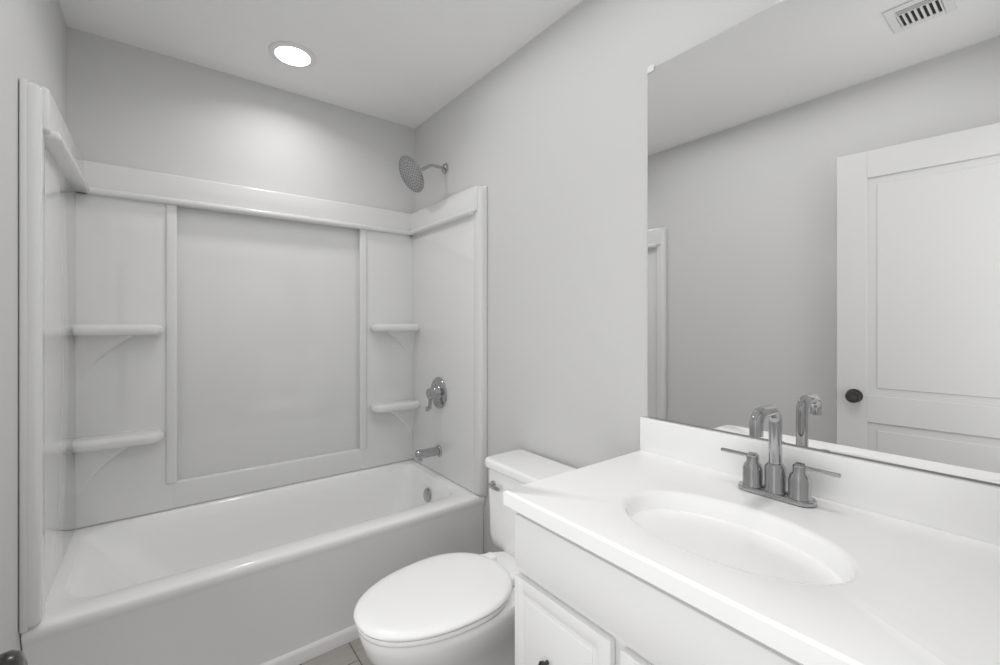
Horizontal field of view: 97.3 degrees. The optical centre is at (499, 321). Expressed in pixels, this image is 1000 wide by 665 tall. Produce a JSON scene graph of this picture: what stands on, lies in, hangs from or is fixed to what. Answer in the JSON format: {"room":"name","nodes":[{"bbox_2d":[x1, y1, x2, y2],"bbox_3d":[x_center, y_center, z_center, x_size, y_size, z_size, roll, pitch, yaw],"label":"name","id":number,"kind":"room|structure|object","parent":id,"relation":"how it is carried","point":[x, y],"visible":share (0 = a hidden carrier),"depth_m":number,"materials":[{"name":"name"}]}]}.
{"room":"bathroom","nodes":[
{"label":"bathroom","id":0,"kind":"room"},
{"bbox_2d":[0,0,66,653],"bbox_3d":[-1.032,0.032,0.755,0.100,2.490,2.775,0,0,-38],"label":"wall","id":1,"kind":"structure","parent":0,"point":[33,41],"depth_m":1.15,"materials":[{"name":"paint"}]},
{"bbox_2d":[67,27,414,213],"bbox_3d":[-1.186,0.032,2.324,1.568,2.490,0.100,0,0,-38],"label":"wall","id":2,"kind":"structure","parent":0,"point":[129,106],"depth_m":2.14,"materials":[{"name":"paint"}]},
{"bbox_2d":[59,0,582,128],"bbox_3d":[-0.371,-1.238,1.263,1.768,0.050,2.775,0,0,-38],"label":"ceiling","id":3,"kind":"structure","parent":0,"point":[414,64],"depth_m":1.88,"materials":[{"name":"paint"}]},
{"bbox_2d":[269,41,315,67],"bbox_3d":[-0.940,-1.208,1.999,0.196,0.008,0.196,0,0,-38],"label":"recessed light","id":4,"kind":"object","parent":3,"relation":"in","point":[291,54],"visible":1,"depth_m":1.98,"materials":[{"name":"paint"}]},
{"bbox_2d":[299,638,373,664],"bbox_3d":[-0.371,1.302,1.263,1.768,0.050,2.775,0,0,-38],"label":"floor","id":5,"kind":"structure","parent":0,"point":[351,653],"depth_m":1.68,"materials":[{"name":"grey tile"}]},
{"bbox_2d":[21,459,484,664],"bbox_3d":[-0.923,1.062,1.982,1.564,0.429,0.758,0,0,-38],"label":"bathtub","id":6,"kind":"object","parent":5,"relation":"on","point":[291,574],"visible":0.75,"depth_m":1.72,"materials":[{"name":"white ceramic"}]},
{"bbox_2d":[19,78,486,633],"bbox_3d":[-0.918,0.091,1.975,1.564,1.509,0.775,0,0,-38],"label":"tub surround","id":7,"kind":"object","parent":6,"relation":"on","point":[183,340],"visible":0.98,"depth_m":2.10,"materials":[{"name":"white plastic"}]},
{"bbox_2d":[415,445,441,461],"bbox_3d":[-0.392,0.714,2.395,0.136,0.068,0.064,0,0,-38],"label":"tub spout","id":8,"kind":"object","parent":7,"relation":"attached to","point":[420,454],"visible":1,"depth_m":2.38,"materials":[{"name":"silver metal"}]},
{"bbox_2d":[425,377,446,411],"bbox_3d":[-0.370,0.396,2.412,0.082,0.181,0.172,0,0,-38],"label":"shower valve","id":9,"kind":"object","parent":7,"relation":"attached to","point":[436,393],"visible":1,"depth_m":2.39,"materials":[{"name":"silver metal"}]},
{"bbox_2d":[353,450,575,664],"bbox_3d":[-0.087,0.913,1.494,0.807,0.725,0.466,0,0,-38],"label":"toilet","id":10,"kind":"object","parent":5,"relation":"on","point":[458,608],"visible":0.75,"depth_m":1.36,"materials":[{"name":"white ceramic"}]},
{"bbox_2d":[503,417,999,664],"bbox_3d":[0.515,0.793,0.911,0.586,0.966,0.907,0,0,-38],"label":"bathroom vanity","id":11,"kind":"object","parent":5,"relation":"on","point":[670,543],"visible":0.98,"depth_m":0.86,"materials":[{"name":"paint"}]},
{"bbox_2d":[721,404,841,507],"bbox_3d":[0.625,0.305,1.028,0.148,0.222,0.258,0,0,-38],"label":"faucet","id":12,"kind":"object","parent":11,"relation":"on","point":[798,492],"visible":0.98,"depth_m":1.04,"materials":[{"name":"silver metal"}]},
{"bbox_2d":[415,0,999,553],"bbox_3d":[0.290,0.032,1.771,0.100,2.490,2.775,0,0,-38],"label":"wall","id":13,"kind":"structure","parent":0,"point":[543,136],"depth_m":1.71,"materials":[{"name":"paint"}]},
{"bbox_2d":[399,155,447,192],"bbox_3d":[-0.410,-0.793,2.381,0.266,0.190,0.198,0,0,-38],"label":"shower head","id":14,"kind":"object","parent":13,"relation":"attached to","point":[410,170],"visible":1,"depth_m":2.33},
{"bbox_2d":[647,0,999,483],"bbox_3d":[0.750,-0.261,1.082,0.009,1.134,0.882,0,0,-38],"label":"mirror","id":15,"kind":"object","parent":13,"relation":"attached to","point":[823,224],"visible":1,"depth_m":1.03,"materials":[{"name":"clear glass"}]},
{"bbox_3d":[0.444,0.032,0.202,1.568,2.490,0.100,0,0,-38],"label":"wall","id":16,"kind":"structure","parent":0,"visible":0},
{"bbox_2d":[0,649,27,664],"bbox_3d":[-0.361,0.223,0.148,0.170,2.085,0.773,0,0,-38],"label":"door knob","id":17,"kind":"object","parent":16,"relation":"in","point":[14,657],"depth_m":0.44,"materials":[{"name":"metal"}]}
]}

